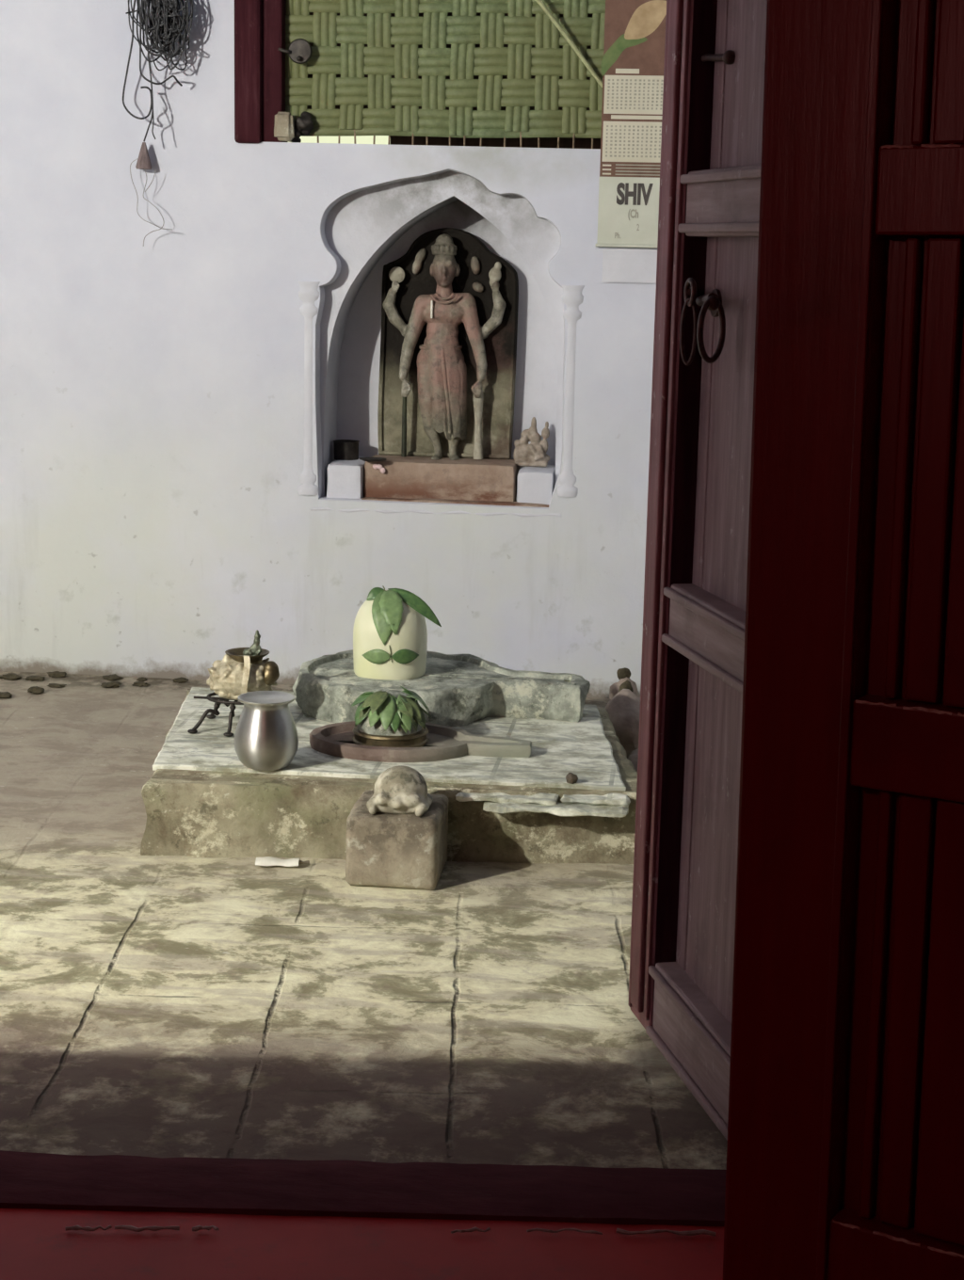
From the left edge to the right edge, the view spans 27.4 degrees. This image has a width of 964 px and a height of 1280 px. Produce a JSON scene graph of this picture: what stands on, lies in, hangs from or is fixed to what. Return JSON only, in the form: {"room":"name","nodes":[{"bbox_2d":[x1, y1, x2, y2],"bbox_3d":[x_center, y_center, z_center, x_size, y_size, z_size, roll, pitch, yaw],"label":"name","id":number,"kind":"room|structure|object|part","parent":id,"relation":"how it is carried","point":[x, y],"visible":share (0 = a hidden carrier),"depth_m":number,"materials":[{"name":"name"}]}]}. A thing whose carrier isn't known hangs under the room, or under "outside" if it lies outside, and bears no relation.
{"room":"house of worship","nodes":[
{"label":"house of worship","id":0,"kind":"room"},
{"bbox_2d":[0,0,656,698],"bbox_3d":[-0.453,-1.596,6.652,6.000,3.700,0.370,2,11,6],"label":"wall","id":1,"kind":"structure","parent":0,"point":[173,406],"depth_m":6.66,"materials":[{"name":"white paint"}]},
{"bbox_2d":[234,0,313,143],"bbox_3d":[-0.664,-2.352,6.381,0.258,1.480,0.133,2,11,6],"label":"window","id":2,"kind":"structure","parent":1,"relation":"in","point":[260,51],"depth_m":6.44,"materials":[{"name":"red wood"}]},
{"bbox_3d":[-0.715,-2.355,6.391,0.156,1.480,0.122,2,11,6],"label":"frame","id":3,"kind":"part","parent":2,"relation":"part of","materials":[{"name":"red wood"}]},
{"bbox_2d":[285,0,605,148],"bbox_3d":[-0.016,-2.333,6.335,1.292,1.512,0.022,2,11,6],"label":"woven mat","id":4,"kind":"object","parent":2,"relation":"attached to","point":[325,29],"visible":0.88,"depth_m":6.43,"materials":[{"name":"green wicker"}]},
{"bbox_2d":[535,0,602,87],"bbox_3d":[0.054,-2.190,6.264,0.704,0.833,0.013,1,11,-4],"label":"rod","id":5,"kind":"object","parent":4,"relation":"attached to","point":[539,2],"visible":1,"depth_m":6.33,"materials":[{"name":"wood"}]},
{"bbox_2d":[326,456,367,498],"bbox_3d":[-0.456,-0.557,6.849,0.127,0.138,0.267,2,11,6],"label":"block","id":6,"kind":"object","parent":1,"relation":"on","point":[345,478],"visible":0.66,"depth_m":6.72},
{"bbox_2d":[332,439,359,460],"bbox_3d":[-0.471,-0.659,6.861,0.094,0.064,0.094,2,11,6],"label":"metal cup","id":7,"kind":"object","parent":6,"relation":"on","point":[343,449],"visible":1,"depth_m":6.83,"materials":[{"name":"black metal"}]},
{"bbox_2d":[363,454,519,501],"bbox_3d":[-0.136,-0.550,6.829,0.522,0.157,0.237,2,11,6],"label":"plinth","id":8,"kind":"object","parent":1,"relation":"on","point":[408,476],"visible":0.72,"depth_m":6.72,"materials":[{"name":"brown stone"}]},
{"bbox_2d":[358,457,386,462],"bbox_3d":[-0.370,-0.611,6.693,0.094,0.010,0.075,2,11,6],"label":"dish","id":9,"kind":"object","parent":8,"relation":"on","point":[369,459],"visible":1,"depth_m":6.68,"materials":[{"name":"black metal"}]},
{"bbox_2d":[372,464,384,473],"bbox_3d":[-0.349,-0.583,6.715,0.045,0.032,0.010,4,12,15],"label":"flower petals","id":10,"kind":"object","parent":8,"relation":"on","point":[375,466],"visible":1,"depth_m":6.71,"materials":[{"name":"pink plant"}]},
{"bbox_2d":[377,227,518,460],"bbox_3d":[-0.123,-1.009,6.775,0.476,0.791,0.161,2,11,6],"label":"carved stele","id":11,"kind":"object","parent":8,"relation":"on","point":[450,303],"visible":1,"depth_m":6.77,"materials":[{"name":"stone"}]},
{"bbox_3d":[-0.150,-0.861,6.774,0.150,0.298,0.087,2,11,6],"label":"sash","id":12,"kind":"part","parent":11,"relation":"part of","materials":[{"name":"stone"}]},
{"bbox_3d":[-0.127,-1.338,6.687,0.088,0.071,0.078,2,11,6],"label":"crown","id":13,"kind":"part","parent":11,"relation":"part of","materials":[{"name":"stone"}]},
{"bbox_2d":[306,12,600,149],"bbox_3d":[0.029,-2.331,6.545,1.278,1.496,0.030,2,11,6],"label":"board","id":14,"kind":"object","parent":1,"relation":"attached to","point":[526,142],"visible":0.08,"depth_m":6.65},
{"bbox_2d":[361,496,549,507],"bbox_3d":[-0.088,-0.466,6.699,0.641,0.020,0.061,2,11,6],"label":"strip","id":15,"kind":"object","parent":1,"relation":"on","point":[442,501],"visible":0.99,"depth_m":6.67,"materials":[{"name":"brown stone"}]},
{"bbox_2d":[516,464,555,504],"bbox_3d":[0.191,-0.525,6.783,0.129,0.139,0.264,2,11,6],"label":"block","id":16,"kind":"object","parent":1,"relation":"on","point":[536,485],"visible":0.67,"depth_m":6.66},
{"bbox_2d":[512,416,550,466],"bbox_3d":[0.172,-0.679,6.782,0.129,0.170,0.075,2,11,6],"label":"figurine group","id":17,"kind":"object","parent":16,"relation":"on","point":[534,454],"visible":1,"depth_m":6.77,"materials":[{"name":"brown stone"}]},
{"bbox_2d":[595,0,666,283],"bbox_3d":[0.531,-1.692,6.328,0.306,1.081,0.012,2,11,6],"label":"wall calendar","id":18,"kind":"object","parent":1,"relation":"hanging from","point":[632,62],"visible":0.77,"depth_m":6.35,"materials":[{"name":"paper"}]},
{"bbox_2d":[605,125,661,157],"bbox_3d":[0.536,-1.599,6.344,0.278,0.098,0.001,2,11,6],"label":"print","id":19,"kind":"object","parent":18,"relation":"attached to","point":[620,140],"depth_m":6.35},
{"bbox_2d":[607,79,663,110],"bbox_3d":[0.539,-1.743,6.315,0.278,0.092,0.001,2,11,6],"label":"print","id":20,"kind":"object","parent":18,"relation":"attached to","point":[622,94],"depth_m":6.32},
{"bbox_2d":[615,163,660,175],"bbox_3d":[0.550,-1.512,6.361,0.240,0.034,0.002,2,11,6],"label":"print","id":21,"kind":"object","parent":18,"relation":"attached to","point":[621,169],"depth_m":6.37},
{"bbox_2d":[0,671,727,1279],"bbox_3d":[-0.938,0.969,3.014,6.000,0.117,8.500,2,11,6],"label":"floor","id":22,"kind":"structure","parent":0,"point":[152,1006],"depth_m":3.84,"materials":[{"name":"beige stone"}]},
{"bbox_2d":[0,691,12,698],"bbox_3d":[-1.586,0.182,6.554,0.060,0.017,0.061,2,11,6],"label":"clod","id":23,"kind":"object","parent":22,"relation":"on","point":[3,695],"visible":1,"depth_m":6.54,"materials":[{"name":"brown soil"}]},
{"bbox_2d":[0,672,21,680],"bbox_3d":[-1.628,0.126,6.819,0.083,0.021,0.048,2,11,6],"label":"clod","id":24,"kind":"object","parent":22,"relation":"on","point":[10,676],"visible":1,"depth_m":6.81,"materials":[{"name":"brown soil"}]},
{"bbox_2d":[25,675,45,681],"bbox_3d":[-1.540,0.132,6.813,0.069,0.015,0.049,2,11,6],"label":"clod","id":25,"kind":"object","parent":22,"relation":"on","point":[30,678],"visible":1,"depth_m":6.80,"materials":[{"name":"brown soil"}]},
{"bbox_2d":[27,686,44,693],"bbox_3d":[-1.498,0.165,6.633,0.059,0.024,0.060,2,11,6],"label":"clod","id":26,"kind":"object","parent":22,"relation":"on","point":[35,689],"visible":1,"depth_m":6.61,"materials":[{"name":"brown soil"}]},
{"bbox_2d":[46,671,66,677],"bbox_3d":[-1.481,0.119,6.874,0.074,0.019,0.048,2,11,6],"label":"clod","id":27,"kind":"object","parent":22,"relation":"on","point":[56,674],"visible":1,"depth_m":6.86,"materials":[{"name":"brown soil"}]},
{"bbox_2d":[46,683,66,687],"bbox_3d":[-1.446,0.154,6.720,0.069,0.012,0.037,2,11,6],"label":"clod","id":28,"kind":"object","parent":22,"relation":"on","point":[56,685],"visible":1,"depth_m":6.71,"materials":[{"name":"brown soil"}]},
{"bbox_2d":[100,680,121,687],"bbox_3d":[-1.263,0.151,6.737,0.068,0.020,0.070,2,11,6],"label":"clod","id":29,"kind":"object","parent":22,"relation":"on","point":[110,684],"visible":1,"depth_m":6.72,"materials":[{"name":"brown soil"}]},
{"bbox_2d":[102,673,123,680],"bbox_3d":[-1.285,0.129,6.854,0.066,0.016,0.067,8,13,29],"label":"clod","id":30,"kind":"object","parent":22,"relation":"on","point":[114,677],"visible":1,"depth_m":6.84,"materials":[{"name":"brown soil"}]},
{"bbox_2d":[131,681,150,687],"bbox_3d":[-1.166,0.150,6.763,0.055,0.015,0.046,8,13,29],"label":"clod","id":31,"kind":"object","parent":22,"relation":"on","point":[136,683],"visible":1,"depth_m":6.75,"materials":[{"name":"brown soil"}]},
{"bbox_2d":[136,676,146,681],"bbox_3d":[-1.177,0.136,6.842,0.035,0.012,0.040,11,15,40],"label":"clod","id":32,"kind":"object","parent":22,"relation":"on","point":[142,679],"visible":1,"depth_m":6.83,"materials":[{"name":"brown soil"}]},
{"bbox_2d":[172,676,188,683],"bbox_3d":[-1.041,0.139,6.828,0.051,0.018,0.047,7,13,26],"label":"clod","id":33,"kind":"object","parent":22,"relation":"on","point":[181,680],"visible":1,"depth_m":6.82,"materials":[{"name":"brown soil"}]},
{"bbox_2d":[255,856,309,866],"bbox_3d":[-0.488,0.542,4.845,0.131,0.018,0.044,1,11,0],"label":"paper wrapper","id":34,"kind":"object","parent":22,"relation":"on","point":[266,860],"visible":1,"depth_m":4.83,"materials":[{"name":"paper"}]},
{"bbox_2d":[0,1150,726,1236],"bbox_3d":[-0.907,0.927,3.298,6.000,0.169,0.722,2,11,6],"label":"threshold","id":35,"kind":"object","parent":22,"relation":"on","point":[274,1187],"visible":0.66,"depth_m":3.18,"materials":[{"name":"dark red painted wood"}]},
{"bbox_3d":[0.536,-0.588,2.946,0.188,2.980,0.090,2,11,6],"label":"post","id":36,"kind":"object","parent":35,"relation":"on","visible":0},
{"bbox_2d":[627,0,767,1140],"bbox_3d":[0.409,-0.442,3.323,0.107,2.520,0.675,-1,12,-12],"label":"door","id":37,"kind":"structure","parent":36,"relation":"attached to","point":[680,981],"depth_m":3.49,"materials":[{"name":"brown wood"}]},
{"bbox_3d":[0.326,-0.499,3.578,0.012,2.510,0.129,-1,12,-12],"label":"stile moulding","id":38,"kind":"part","parent":37,"relation":"part of","materials":[{"name":"red wood"}]},
{"bbox_3d":[0.404,0.730,3.514,0.078,0.148,0.504,-1,12,-12],"label":"rail","id":39,"kind":"part","parent":37,"relation":"part of","materials":[{"name":"red wood"}]},
{"bbox_3d":[0.419,0.002,3.368,0.078,0.114,0.504,-1,12,-12],"label":"rail","id":40,"kind":"part","parent":37,"relation":"part of","materials":[{"name":"red wood"}]},
{"bbox_3d":[0.385,-0.519,3.313,0.064,0.110,0.010,-8,14,-38],"label":"ring handle","id":41,"kind":"part","parent":37,"relation":"part of","materials":[{"name":"metal"}]},
{"bbox_3d":[0.435,-0.715,3.225,0.078,0.111,0.504,-1,12,-12],"label":"rail","id":42,"kind":"part","parent":37,"relation":"part of","materials":[{"name":"red wood"}]},
{"bbox_2d":[140,687,637,863],"bbox_3d":[-0.243,0.362,5.387,1.441,0.207,1.136,2,11,6],"label":"platform","id":43,"kind":"object","parent":22,"relation":"on","point":[200,800],"visible":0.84,"depth_m":4.92,"materials":[{"name":"grey stone"}]},
{"bbox_2d":[187,692,243,736],"bbox_3d":[-0.675,0.198,5.410,0.226,0.090,0.214,2,11,6],"label":"iron stand","id":44,"kind":"object","parent":43,"relation":"on","point":[215,712],"visible":0.66,"depth_m":5.35,"materials":[{"name":"black metal"}]},
{"bbox_3d":[-0.754,0.209,5.355,0.090,0.084,0.025,-4,12,-23],"label":"leg","id":45,"kind":"part","parent":44,"relation":"part of","materials":[{"name":"black metal"}]},
{"bbox_3d":[-0.732,0.182,5.495,0.087,0.084,0.025,9,14,35],"label":"leg","id":46,"kind":"part","parent":44,"relation":"part of","materials":[{"name":"black metal"}]},
{"bbox_3d":[-0.680,0.215,5.335,0.028,0.084,0.060,2,11,6],"label":"leg","id":47,"kind":"part","parent":44,"relation":"part of","materials":[{"name":"black metal"}]},
{"bbox_2d":[206,647,279,700],"bbox_3d":[-0.656,0.095,5.387,0.174,0.131,0.180,-7,14,-34],"label":"brass vessel","id":48,"kind":"object","parent":44,"relation":"on","point":[236,674],"visible":0.91,"depth_m":5.34,"materials":[{"name":"gold metal"}]},
{"bbox_3d":[-0.634,0.097,5.314,0.020,0.105,0.036,2,11,6],"label":"strap handle","id":49,"kind":"part","parent":48,"relation":"part of","materials":[{"name":"gold metal"}]},
{"bbox_2d":[242,629,261,655],"bbox_3d":[-0.622,0.016,5.373,0.054,0.088,0.030,2,11,6],"label":"bronze figurine","id":50,"kind":"object","parent":48,"relation":"on","point":[255,649],"visible":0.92,"depth_m":5.37,"materials":[{"name":"green metal"}]},
{"bbox_3d":[-0.577,0.090,5.362,0.054,0.068,0.047,2,11,6],"label":"spout","id":51,"kind":"part","parent":48,"relation":"part of","materials":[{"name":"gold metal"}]},
{"bbox_2d":[234,690,298,770],"bbox_3d":[-0.548,0.233,5.018,0.163,0.180,0.163,2,11,6],"label":"pot","id":52,"kind":"object","parent":43,"relation":"on","point":[265,736],"visible":1,"depth_m":4.96,"materials":[{"name":"metal"}]},
{"bbox_2d":[309,720,531,762],"bbox_3d":[-0.163,0.271,5.249,0.595,0.036,0.334,2,11,6],"label":"basin","id":53,"kind":"object","parent":43,"relation":"on","point":[451,743],"visible":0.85,"depth_m":5.17,"materials":[{"name":"stone"}]},
{"bbox_2d":[356,689,421,735],"bbox_3d":[-0.246,0.196,5.255,0.176,0.128,0.178,2,11,6],"label":"small lingam","id":54,"kind":"object","parent":53,"relation":"on","point":[377,728],"visible":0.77,"depth_m":5.19,"materials":[{"name":"grey stone"}]},
{"bbox_2d":[353,701,364,720],"bbox_3d":[-0.305,0.177,5.233,0.065,0.077,0.046,2,11,6],"label":"leaf","id":55,"kind":"object","parent":54,"relation":"on","point":[360,703],"visible":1,"depth_m":5.24,"materials":[{"name":"green plant"}]},
{"bbox_2d":[354,705,368,726],"bbox_3d":[-0.312,0.198,5.197,0.044,0.059,0.045,-6,13,-32],"label":"leaf","id":56,"kind":"object","parent":54,"relation":"on","point":[357,722],"visible":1,"depth_m":5.20,"materials":[{"name":"green plant"}]},
{"bbox_2d":[351,691,373,706],"bbox_3d":[-0.318,0.159,5.242,0.062,0.041,0.040,2,11,6],"label":"leaf","id":57,"kind":"object","parent":54,"relation":"on","point":[360,698],"visible":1,"depth_m":5.25,"materials":[{"name":"green plant"}]},
{"bbox_2d":[358,690,381,725],"bbox_3d":[-0.295,0.179,5.205,0.054,0.085,0.054,2,11,6],"label":"leaf","id":58,"kind":"object","parent":54,"relation":"on","point":[362,713],"visible":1,"depth_m":5.20,"materials":[{"name":"green plant"}]},
{"bbox_2d":[368,707,380,727],"bbox_3d":[-0.276,0.191,5.180,0.046,0.066,0.046,-3,12,-19],"label":"leaf","id":59,"kind":"object","parent":54,"relation":"on","point":[374,717],"visible":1,"depth_m":5.17,"materials":[{"name":"green plant"}]},
{"bbox_2d":[369,690,388,713],"bbox_3d":[-0.269,0.164,5.181,0.045,0.046,0.074,2,11,6],"label":"leaf","id":60,"kind":"object","parent":54,"relation":"on","point":[377,698],"visible":1,"depth_m":5.17,"materials":[{"name":"green plant"}]},
{"bbox_2d":[379,693,395,730],"bbox_3d":[-0.247,0.188,5.174,0.048,0.086,0.051,-7,14,-36],"label":"leaf","id":61,"kind":"object","parent":54,"relation":"on","point":[387,710],"visible":1,"depth_m":5.17,"materials":[{"name":"green plant"}]},
{"bbox_2d":[389,695,401,732],"bbox_3d":[-0.230,0.193,5.176,0.048,0.086,0.051,8,13,31],"label":"leaf","id":62,"kind":"object","parent":54,"relation":"on","point":[395,722],"visible":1,"depth_m":5.16,"materials":[{"name":"green plant"}]},
{"bbox_2d":[397,704,407,733],"bbox_3d":[-0.210,0.204,5.182,0.044,0.070,0.045,2,11,6],"label":"leaf","id":63,"kind":"object","parent":54,"relation":"on","point":[403,726],"visible":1,"depth_m":5.17,"materials":[{"name":"green plant"}]},
{"bbox_2d":[395,694,413,731],"bbox_3d":[-0.204,0.192,5.185,0.047,0.086,0.053,2,11,6],"label":"leaf","id":64,"kind":"object","parent":54,"relation":"on","point":[407,721],"visible":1,"depth_m":5.17,"materials":[{"name":"green plant"}]},
{"bbox_2d":[398,704,413,718],"bbox_3d":[-0.202,0.185,5.186,0.047,0.028,0.047,2,11,6],"label":"leaf","id":65,"kind":"object","parent":54,"relation":"on","point":[409,713],"visible":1,"depth_m":5.17,"materials":[{"name":"green plant"}]},
{"bbox_2d":[400,694,417,731],"bbox_3d":[-0.195,0.192,5.202,0.056,0.088,0.053,2,11,6],"label":"leaf","id":66,"kind":"object","parent":54,"relation":"on","point":[415,724],"visible":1,"depth_m":5.19,"materials":[{"name":"green plant"}]},
{"bbox_2d":[405,698,421,721],"bbox_3d":[-0.179,0.185,5.196,0.054,0.053,0.037,7,13,25],"label":"leaf","id":67,"kind":"object","parent":54,"relation":"on","point":[416,710],"visible":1,"depth_m":5.19,"materials":[{"name":"green plant"}]},
{"bbox_2d":[401,689,429,713],"bbox_3d":[-0.176,0.167,5.270,0.070,0.070,0.050,2,11,6],"label":"leaf","id":68,"kind":"object","parent":54,"relation":"on","point":[405,691],"visible":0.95,"depth_m":5.27,"materials":[{"name":"green plant"}]},
{"bbox_2d":[405,694,429,710],"bbox_3d":[-0.169,0.165,5.233,0.061,0.038,0.037,2,11,6],"label":"leaf","id":69,"kind":"object","parent":54,"relation":"on","point":[410,696],"visible":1,"depth_m":5.24,"materials":[{"name":"green plant"}]},
{"bbox_2d":[413,700,425,729],"bbox_3d":[-0.172,0.197,5.212,0.049,0.071,0.048,2,11,6],"label":"leaf","id":70,"kind":"object","parent":54,"relation":"on","point":[423,723],"visible":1,"depth_m":5.21,"materials":[{"name":"green plant"}]},
{"bbox_2d":[415,699,430,717],"bbox_3d":[-0.159,0.182,5.255,0.046,0.050,0.049,2,11,6],"label":"leaf","id":71,"kind":"object","parent":54,"relation":"on","point":[416,701],"visible":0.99,"depth_m":5.24,"materials":[{"name":"green plant"}]},
{"bbox_2d":[352,725,428,747],"bbox_3d":[-0.244,0.252,5.263,0.202,0.036,0.202,2,11,6],"label":"ring","id":72,"kind":"object","parent":53,"relation":"on","point":[419,739],"visible":0.59,"depth_m":5.18,"materials":[{"name":"gold metal"}]},
{"bbox_2d":[292,649,590,726],"bbox_3d":[-0.123,0.141,5.711,0.873,0.114,0.609,2,11,6],"label":"stone","id":73,"kind":"object","parent":43,"relation":"on","point":[457,690],"visible":0.84,"depth_m":5.58,"materials":[{"name":"grey stone"}]},
{"bbox_2d":[352,590,427,679],"bbox_3d":[-0.264,-0.021,5.675,0.213,0.247,0.213,2,11,6],"label":"lingam","id":74,"kind":"object","parent":73,"relation":"on","point":[411,634],"visible":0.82,"depth_m":5.60,"materials":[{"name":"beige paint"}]},
{"bbox_2d":[362,645,418,664],"bbox_3d":[-0.258,0.039,5.592,0.163,0.056,0.036,0,11,-4],"label":"leaf sprig","id":75,"kind":"object","parent":74,"relation":"attached to","point":[405,656],"visible":1,"depth_m":5.58,"materials":[{"name":"green plant"}]},
{"bbox_2d":[366,585,441,645],"bbox_3d":[-0.224,-0.075,5.627,0.202,0.156,0.110,-5,13,-28],"label":"leaf sprig","id":76,"kind":"object","parent":74,"relation":"on","point":[387,607],"visible":1,"depth_m":5.59,"materials":[{"name":"green plant"}]},
{"bbox_2d":[565,772,577,783],"bbox_3d":[0.224,0.345,4.936,0.029,0.027,0.026,0,11,-8],"label":"fruit","id":77,"kind":"object","parent":43,"relation":"on","point":[570,777],"visible":1,"depth_m":4.93,"materials":[{"name":"brown food"}]},
{"bbox_2d":[345,789,447,890],"bbox_3d":[-0.203,0.484,4.794,0.223,0.180,0.249,2,11,6],"label":"stone block","id":78,"kind":"object","parent":22,"relation":"on","point":[399,851],"visible":0.91,"depth_m":4.68,"materials":[{"name":"beige stone"}]},
{"bbox_2d":[366,765,432,816],"bbox_3d":[-0.196,0.365,4.736,0.148,0.123,0.153,2,11,6],"label":"turtle figurine","id":79,"kind":"object","parent":78,"relation":"on","point":[400,789],"visible":0.97,"depth_m":4.69,"materials":[{"name":"beige stone"}]},
{"bbox_2d":[605,688,639,758],"bbox_3d":[0.435,0.252,5.927,0.159,0.210,0.238,2,11,6],"label":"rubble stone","id":80,"kind":"object","parent":22,"relation":"on","point":[622,710],"visible":0.43,"depth_m":5.84,"materials":[{"name":"grey stone"}]},
{"bbox_2d":[618,679,633,691],"bbox_3d":[0.439,0.152,6.029,0.045,0.059,0.043,2,11,6],"label":"pebble","id":81,"kind":"object","parent":80,"relation":"on","point":[626,684],"visible":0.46,"depth_m":6.02,"materials":[{"name":"stone"}]},
{"bbox_2d":[608,677,639,701],"bbox_3d":[0.463,0.183,6.425,0.106,0.148,0.100,11,15,40],"label":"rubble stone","id":82,"kind":"object","parent":22,"relation":"on","point":[614,689],"visible":0.35,"depth_m":6.40,"materials":[{"name":"beige stone"}]},
{"bbox_2d":[616,667,630,679],"bbox_3d":[0.461,0.110,6.411,0.041,0.042,0.045,-8,14,-38],"label":"pebble","id":83,"kind":"object","parent":82,"relation":"on","point":[622,673],"visible":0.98,"depth_m":6.40,"materials":[{"name":"stone"}]},
{"bbox_2d":[627,748,638,772],"bbox_3d":[0.470,0.362,5.660,0.124,0.096,0.210,2,11,6],"label":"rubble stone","id":84,"kind":"object","parent":22,"relation":"on","point":[633,756],"visible":0.08,"depth_m":5.62,"materials":[{"name":"grey stone"}]},
{"bbox_2d":[722,0,963,1279],"bbox_3d":[0.745,-0.231,2.196,0.988,2.604,0.055,8,13,31],"label":"door","id":85,"kind":"structure","parent":22,"relation":"on","point":[845,1146],"depth_m":2.41,"materials":[{"name":"red paint"}]},
{"bbox_3d":[0.763,0.492,2.349,0.701,0.595,0.006,8,13,31],"label":"panel","id":86,"kind":"part","parent":85,"relation":"part of","materials":[{"name":"red paint"}]},
{"bbox_3d":[0.748,0.910,2.411,0.686,0.278,0.048,8,13,31],"label":"rail","id":87,"kind":"part","parent":85,"relation":"part of","materials":[{"name":"red paint"}]},
{"bbox_3d":[0.755,0.159,2.267,0.684,0.119,0.048,8,13,31],"label":"rail","id":88,"kind":"part","parent":85,"relation":"part of","materials":[{"name":"red paint"}]},
{"bbox_3d":[0.769,-0.171,2.222,0.701,0.574,0.006,8,13,31],"label":"panel","id":89,"kind":"part","parent":85,"relation":"part of","materials":[{"name":"red paint"}]},
{"bbox_3d":[0.776,-0.955,2.071,0.705,0.859,0.006,8,13,31],"label":"panel","id":90,"kind":"part","parent":85,"relation":"part of","materials":[{"name":"red paint"}]},
{"bbox_3d":[0.761,-0.490,2.142,0.684,0.111,0.048,8,13,31],"label":"rail","id":91,"kind":"part","parent":85,"relation":"part of","materials":[{"name":"red paint"}]},
{"bbox_3d":[-1.019,-2.235,6.373,0.016,0.022,0.151,2,11,6],"label":"nail","id":92,"kind":"object","parent":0,"visible":0},
{"bbox_2d":[122,0,192,245],"bbox_3d":[-1.050,-1.767,6.429,0.252,0.960,0.096,4,12,15],"label":"bundle","id":93,"kind":"object","parent":92,"relation":"hanging from","point":[160,23],"visible":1,"depth_m":6.37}
]}

